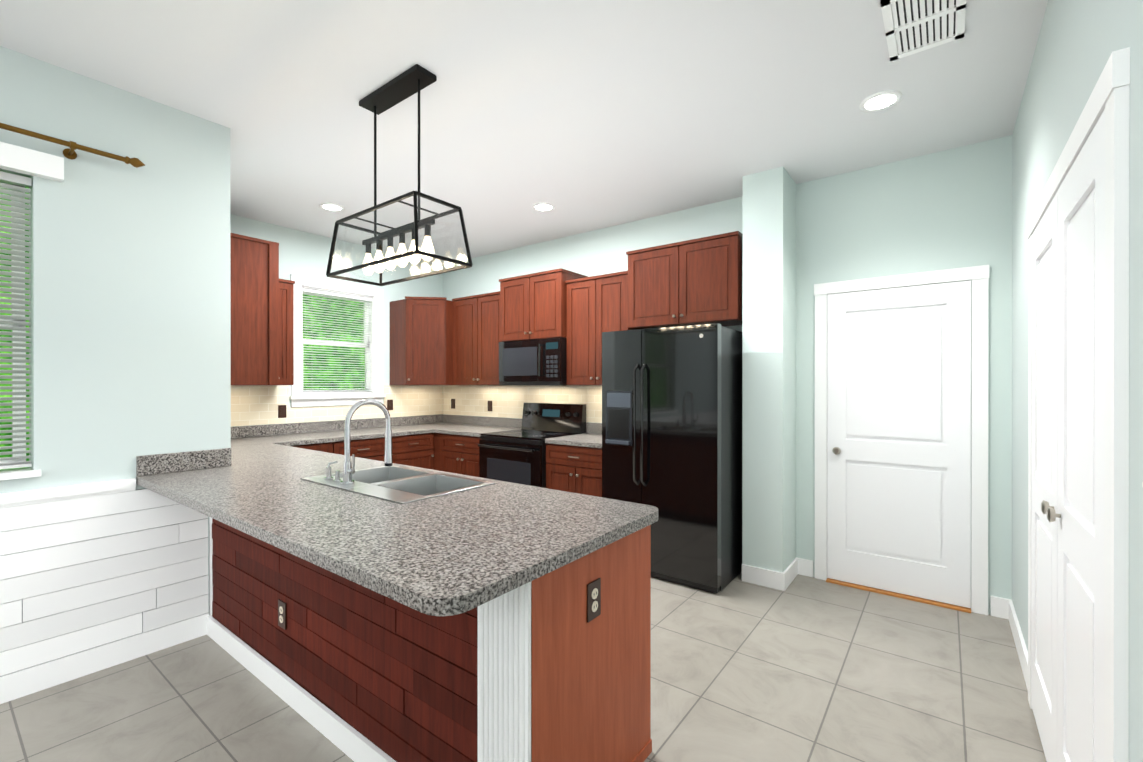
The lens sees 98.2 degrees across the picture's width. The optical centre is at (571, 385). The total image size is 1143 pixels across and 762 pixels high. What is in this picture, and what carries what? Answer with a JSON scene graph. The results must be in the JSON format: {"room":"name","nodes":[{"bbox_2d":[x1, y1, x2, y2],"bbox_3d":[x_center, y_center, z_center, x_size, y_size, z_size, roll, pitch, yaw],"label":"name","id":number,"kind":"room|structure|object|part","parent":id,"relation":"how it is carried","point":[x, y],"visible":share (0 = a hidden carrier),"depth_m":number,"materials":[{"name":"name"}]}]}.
{"room":"kitchen","nodes":[
{"label":"kitchen","id":0,"kind":"room"},
{"bbox_2d":[0,46,230,612],"bbox_3d":[-3.226,-0.047,1.260,0.150,2.840,4.040,0,0,37],"label":"wall","id":1,"kind":"structure","parent":0,"point":[130,321],"depth_m":2.45,"materials":[{"name":"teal paint"}]},
{"bbox_2d":[0,142,63,479],"bbox_3d":[-2.725,-0.316,1.881,0.200,1.445,1.095,0,0,37],"label":"window","id":2,"kind":"structure","parent":1,"relation":"in","point":[18,159],"depth_m":2.22,"materials":[{"name":"white wood"}]},
{"bbox_2d":[0,171,31,468],"bbox_3d":[-2.735,-0.283,1.851,0.040,1.298,0.967,0,0,37],"label":"window blinds","id":3,"kind":"object","parent":2,"relation":"attached to","point":[10,178],"visible":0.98,"depth_m":2.20,"materials":[{"name":"grey"}]},
{"bbox_2d":[0,478,135,507],"bbox_3d":[-3.282,0.498,1.040,0.028,0.060,3.620,0,0,37],"label":"trim","id":4,"kind":"structure","parent":1,"relation":"attached to","point":[18,498],"depth_m":2.28,"materials":[{"name":"white wood"}]},
{"bbox_2d":[0,123,144,167],"bbox_3d":[-2.771,-1.087,1.655,0.097,0.066,2.076,0,0,37],"label":"brass curtain rod","id":5,"kind":"object","parent":1,"relation":"attached to","point":[70,153],"visible":1,"depth_m":2.28,"materials":[{"name":"brown metal"}]},
{"bbox_2d":[0,614,203,703],"bbox_3d":[-3.192,1.315,1.171,0.015,0.115,3.936,0,0,37],"label":"baseboard","id":6,"kind":"structure","parent":1,"relation":"attached to","point":[27,681],"depth_m":2.37,"materials":[{"name":"white wood"}]},
{"bbox_2d":[0,488,208,676],"bbox_3d":[-3.193,0.893,1.168,0.015,0.730,3.930,0,0,37],"label":"wainscot","id":7,"kind":"structure","parent":1,"relation":"attached to","point":[81,574],"depth_m":2.37,"materials":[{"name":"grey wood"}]},
{"bbox_2d":[230,214,442,426],"bbox_3d":[-2.500,-0.052,4.899,0.120,2.840,2.940,0,0,37],"label":"wall","id":8,"kind":"structure","parent":0,"point":[302,253],"depth_m":5.02,"materials":[{"name":"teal paint"}]},
{"bbox_2d":[230,233,294,384],"bbox_3d":[-2.783,-0.594,4.032,0.470,1.183,0.911,0,0,37],"label":"upper cabinet","id":9,"kind":"object","parent":8,"relation":"attached to","point":[262,323],"visible":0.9,"depth_m":4.01,"materials":[{"name":"brown wood"}]},
{"bbox_2d":[231,385,442,426],"bbox_3d":[-2.411,0.174,4.909,0.006,0.352,2.760,0,0,37],"label":"tile backsplash","id":10,"kind":"structure","parent":8,"relation":"attached to","point":[254,404],"depth_m":4.79,"materials":[{"name":"beige tile"}]},
{"bbox_2d":[278,405,285,417],"bbox_3d":[-2.665,0.238,4.560,0.008,0.116,0.070,0,0,37],"label":"outlet","id":11,"kind":"object","parent":10,"relation":"attached to","point":[281,411],"visible":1,"depth_m":4.55,"materials":[{"name":"brown plastic"}]},
{"bbox_2d":[387,400,392,409],"bbox_3d":[-1.996,0.212,5.446,0.008,0.116,0.070,0,0,37],"label":"outlet","id":12,"kind":"object","parent":10,"relation":"attached to","point":[389,404],"visible":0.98,"depth_m":5.45,"materials":[{"name":"brown plastic"}]},
{"bbox_2d":[289,274,385,406],"bbox_3d":[-2.374,-0.422,5.028,0.165,1.240,0.970,0,0,37],"label":"window","id":13,"kind":"structure","parent":8,"relation":"in","point":[298,397],"depth_m":5.03,"materials":[{"name":"white wood"}]},
{"bbox_2d":[302,288,371,393],"bbox_3d":[-2.372,-0.427,5.027,0.040,1.018,0.724,0,0,37],"label":"window blinds","id":14,"kind":"object","parent":13,"relation":"attached to","point":[320,292],"visible":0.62,"depth_m":5.00,"materials":[{"name":"white plastic"}]},
{"bbox_2d":[0,572,1046,761],"bbox_3d":[-1.515,1.422,1.793,5.440,0.100,6.950,0,0,37],"label":"floor","id":15,"kind":"structure","parent":0,"point":[801,668],"depth_m":2.18,"materials":[{"name":"tile"}]},
{"bbox_2d":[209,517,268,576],"bbox_3d":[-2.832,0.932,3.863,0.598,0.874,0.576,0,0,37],"label":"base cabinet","id":16,"kind":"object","parent":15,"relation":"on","point":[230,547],"depth_m":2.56,"materials":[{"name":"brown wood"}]},
{"bbox_2d":[278,599,285,629],"bbox_3d":[-1.280,1.012,2.186,0.070,0.116,0.008,0,0,37],"label":"outlet","id":17,"kind":"object","parent":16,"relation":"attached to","point":[281,614],"visible":0.98,"depth_m":2.18,"materials":[{"name":"brown plastic"}]},
{"bbox_2d":[204,613,395,761],"bbox_3d":[-1.059,1.314,2.016,2.338,0.115,0.016,0,0,37],"label":"baseboard","id":18,"kind":"structure","parent":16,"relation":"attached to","point":[349,741],"depth_m":2.07,"materials":[{"name":"white wood"}]},
{"bbox_2d":[136,426,657,615],"bbox_3d":[-1.573,0.425,2.666,4.048,0.140,1.025,0,0,37],"label":"countertop","id":19,"kind":"structure","parent":16,"relation":"on","point":[455,553],"depth_m":1.70,"materials":[{"name":"stone"}]},
{"bbox_2d":[324,399,392,484],"bbox_3d":[-1.018,0.257,2.387,0.255,0.388,0.259,0,0,37],"label":"gooseneck faucet","id":20,"kind":"object","parent":19,"relation":"on","point":[348,470],"visible":1,"depth_m":2.31,"materials":[{"name":"silver metal"}]},
{"bbox_2d":[300,465,495,503],"bbox_3d":[-0.837,0.554,2.357,0.840,0.205,0.500,0,0,37],"label":"double-bowl sink","id":21,"kind":"object","parent":19,"relation":"in","point":[399,484],"visible":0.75,"depth_m":2.40,"materials":[{"name":"silver metal"}]},
{"bbox_2d":[587,578,600,622],"bbox_3d":[0.072,0.672,1.552,0.008,0.116,0.070,0,0,37],"label":"outlet","id":22,"kind":"object","parent":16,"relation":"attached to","point":[593,599],"visible":1,"depth_m":1.55,"materials":[{"name":"brown plastic"}]},
{"bbox_2d":[291,433,433,469],"bbox_3d":[-2.153,0.931,4.715,0.653,0.874,1.596,0,0,37],"label":"base cabinet","id":23,"kind":"object","parent":15,"relation":"on","point":[415,450],"visible":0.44,"depth_m":4.83,"materials":[{"name":"brown wood"}]},
{"bbox_2d":[252,414,455,437],"bbox_3d":[-1.964,0.422,4.984,0.630,0.140,2.153,0,0,37],"label":"countertop","id":24,"kind":"structure","parent":23,"relation":"on","point":[408,425],"depth_m":5.01,"materials":[{"name":"stone"}]},
{"bbox_2d":[433,433,480,476],"bbox_3d":[-1.211,0.930,5.356,1.384,0.874,0.653,0,0,37],"label":"base cabinet","id":25,"kind":"object","parent":15,"relation":"on","point":[458,454],"visible":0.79,"depth_m":4.94,"materials":[{"name":"brown wood"}]},
{"bbox_2d":[432,415,521,436],"bbox_3d":[-0.952,0.422,5.175,0.754,0.140,0.630,0,0,37],"label":"countertop","id":26,"kind":"structure","parent":25,"relation":"on","point":[463,425],"depth_m":5.38,"materials":[{"name":"stone"}]},
{"bbox_2d":[478,403,585,487],"bbox_3d":[-0.381,0.773,4.668,0.762,1.190,0.730,0,0,37],"label":"range","id":27,"kind":"object","parent":15,"relation":"on","point":[516,456],"visible":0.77,"depth_m":4.55,"materials":[{"name":"black metal"}]},
{"bbox_2d":[546,443,601,496],"bbox_3d":[0.210,0.932,4.282,0.642,0.874,0.653,0,0,37],"label":"base cabinet","id":28,"kind":"object","parent":15,"relation":"on","point":[574,469],"visible":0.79,"depth_m":4.05,"materials":[{"name":"brown wood"}]},
{"bbox_2d":[545,422,601,447],"bbox_3d":[0.217,0.423,4.291,0.642,0.140,0.630,0,0,37],"label":"countertop","id":29,"kind":"structure","parent":28,"relation":"on","point":[592,438],"depth_m":4.23,"materials":[{"name":"stone"}]},
{"bbox_2d":[602,323,741,592],"bbox_3d":[0.786,0.482,3.740,0.898,1.774,0.786,0,0,37],"label":"refrigerator","id":30,"kind":"object","parent":15,"relation":"on","point":[672,424],"visible":0.73,"depth_m":3.41,"materials":[{"name":"black metal"}]},
{"bbox_2d":[826,578,970,612],"bbox_3d":[2.104,1.363,3.231,0.788,0.014,0.049,0,0,37],"label":"threshold","id":31,"kind":"object","parent":15,"relation":"on","point":[912,598],"visible":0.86,"depth_m":3.20,"materials":[{"name":"brown wood"}]},
{"bbox_2d":[0,0,1047,264],"bbox_3d":[-1.515,-1.518,1.789,5.440,0.100,6.950,0,0,37],"label":"ceiling","id":32,"kind":"structure","parent":0,"point":[582,116],"depth_m":2.48,"materials":[{"name":"white paint"}]},
{"bbox_2d":[319,203,344,211],"bbox_3d":[-1.972,-1.467,4.071,0.189,0.008,0.189,0,0,-8],"label":"recessed light","id":33,"kind":"object","parent":32,"relation":"in","point":[327,206],"depth_m":4.07,"materials":[{"name":"white"}]},
{"bbox_2d":[326,64,472,285],"bbox_3d":[-0.868,-1.015,2.447,0.773,0.906,0.318,0,0,37],"label":"lantern pendant light","id":34,"kind":"object","parent":32,"relation":"hanging from","point":[411,81],"visible":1,"depth_m":2.41,"materials":[{"name":"black metal"}]},
{"bbox_3d":[-0.868,-0.704,2.448,0.755,0.270,0.300,0,0,37],"label":"lantern glass","id":35,"kind":"part","parent":34,"relation":"part of","materials":[{"name":"clear glass"}]},
{"bbox_2d":[532,203,554,211],"bbox_3d":[-0.230,-1.467,4.070,0.189,0.008,0.189,0,0,-8],"label":"recessed light","id":36,"kind":"object","parent":32,"relation":"in","point":[544,207],"depth_m":4.07,"materials":[{"name":"white plastic"}]},
{"bbox_2d":[859,90,902,111],"bbox_3d":[1.595,-1.465,2.554,0.189,0.008,0.189,0,0,-8],"label":"recessed light","id":37,"kind":"object","parent":32,"relation":"in","point":[880,101],"depth_m":2.55,"materials":[{"name":"white"}]},
{"bbox_2d":[880,0,965,61],"bbox_3d":[1.408,-1.462,1.974,0.260,0.012,0.430,0,0,37],"label":"ceiling vent","id":38,"kind":"object","parent":32,"relation":"in","point":[913,26],"visible":0.98,"depth_m":2.00,"materials":[{"name":"white metal"}]},
{"bbox_2d":[443,135,1011,613],"bbox_3d":[0.544,-0.051,4.516,5.440,2.840,0.120,0,0,37],"label":"wall","id":39,"kind":"structure","parent":0,"point":[941,209],"depth_m":3.31,"materials":[{"name":"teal paint"}]},
{"bbox_2d":[443,385,601,422],"bbox_3d":[-0.454,0.223,5.187,2.794,0.450,0.008,0,0,37],"label":"tile backsplash","id":40,"kind":"structure","parent":39,"relation":"attached to","point":[508,401],"depth_m":5.32,"materials":[{"name":"beige tile"}]},
{"bbox_2d":[451,399,454,408],"bbox_3d":[-1.415,0.217,5.905,0.070,0.116,0.008,0,0,37],"label":"outlet","id":41,"kind":"object","parent":40,"relation":"attached to","point":[452,403],"visible":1,"depth_m":5.90,"materials":[{"name":"brown plastic"}]},
{"bbox_2d":[488,401,491,410],"bbox_3d":[-0.912,0.227,5.525,0.070,0.116,0.008,0,0,37],"label":"outlet","id":42,"kind":"object","parent":40,"relation":"attached to","point":[489,405],"visible":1,"depth_m":5.52,"materials":[{"name":"brown plastic"}]},
{"bbox_2d":[390,231,742,384],"bbox_3d":[-0.309,-0.549,4.610,3.720,1.090,0.754,0,0,37],"label":"upper cabinet","id":43,"kind":"object","parent":39,"relation":"attached to","point":[456,341],"visible":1,"depth_m":4.42,"materials":[{"name":"brown wood"}]},
{"bbox_2d":[499,337,566,384],"bbox_3d":[-0.298,-0.217,4.778,0.772,0.426,0.453,0,0,37],"label":"over-the-range microwave","id":44,"kind":"object","parent":43,"relation":"attached to","point":[534,362],"visible":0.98,"depth_m":4.59,"materials":[{"name":"black metal"}]},
{"bbox_2d":[827,280,970,607],"bbox_3d":[2.103,0.356,3.229,0.784,1.988,0.049,0,0,37],"label":"door","id":45,"kind":"structure","parent":39,"relation":"in","point":[899,440],"depth_m":3.21,"materials":[{"name":"white wood"}]},
{"bbox_2d":[814,265,988,614],"bbox_3d":[2.112,0.325,3.240,0.954,2.090,0.026,0,0,37],"label":"door frame","id":46,"kind":"structure","parent":39,"relation":"attached to","point":[978,276],"depth_m":3.00,"materials":[{"name":"white wood"}]},
{"bbox_2d":[742,166,795,572],"bbox_3d":[1.421,-0.050,3.545,0.270,2.840,0.370,0,0,37],"label":"wall","id":47,"kind":"structure","parent":0,"point":[769,385],"depth_m":3.40,"materials":[{"name":"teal paint"}]},
{"bbox_2d":[780,557,803,590],"bbox_3d":[1.541,1.312,3.448,0.040,0.115,0.385,0,0,37],"label":"baseboard","id":48,"kind":"structure","parent":47,"relation":"attached to","point":[796,567],"depth_m":3.44,"materials":[{"name":"white wood"}]},
{"bbox_2d":[1012,0,1142,761],"bbox_3d":[0.571,-0.046,0.139,0.120,2.840,6.830,0,0,37],"label":"wall","id":49,"kind":"structure","parent":0,"point":[1079,42],"depth_m":1.53,"materials":[{"name":"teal paint"}]},
{"bbox_2d":[1000,597,1027,689],"bbox_3d":[2.291,1.314,2.541,0.030,0.115,0.925,0,0,37],"label":"baseboard","id":50,"kind":"structure","parent":49,"relation":"attached to","point":[1007,611],"depth_m":2.59,"materials":[{"name":"white wood"}]},
{"bbox_2d":[1031,109,1104,761],"bbox_3d":[1.578,0.358,1.616,0.049,1.988,1.214,0,0,37],"label":"closet doors","id":51,"kind":"structure","parent":49,"relation":"in","point":[1068,470],"depth_m":1.46,"materials":[{"name":"white wood"}]},
{"bbox_2d":[1027,47,1129,761],"bbox_3d":[1.589,0.327,1.608,0.026,2.090,1.384,0,0,37],"label":"trim","id":52,"kind":"structure","parent":49,"relation":"attached to","point":[1110,94],"depth_m":1.06,"materials":[{"name":"white wood"}]},
{"label":"outside","id":53,"kind":"structure","parent":0,"visible":0},
{"bbox_2d":[0,187,28,469],"bbox_3d":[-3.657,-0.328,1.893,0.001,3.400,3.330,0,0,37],"label":"foliage","id":54,"kind":"object","parent":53,"point":[8,428],"depth_m":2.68,"materials":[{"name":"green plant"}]},
{"bbox_2d":[302,294,364,389],"bbox_3d":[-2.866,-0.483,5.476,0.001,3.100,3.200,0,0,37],"label":"foliage","id":55,"kind":"object","parent":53,"point":[339,371],"depth_m":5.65,"materials":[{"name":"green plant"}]}
]}

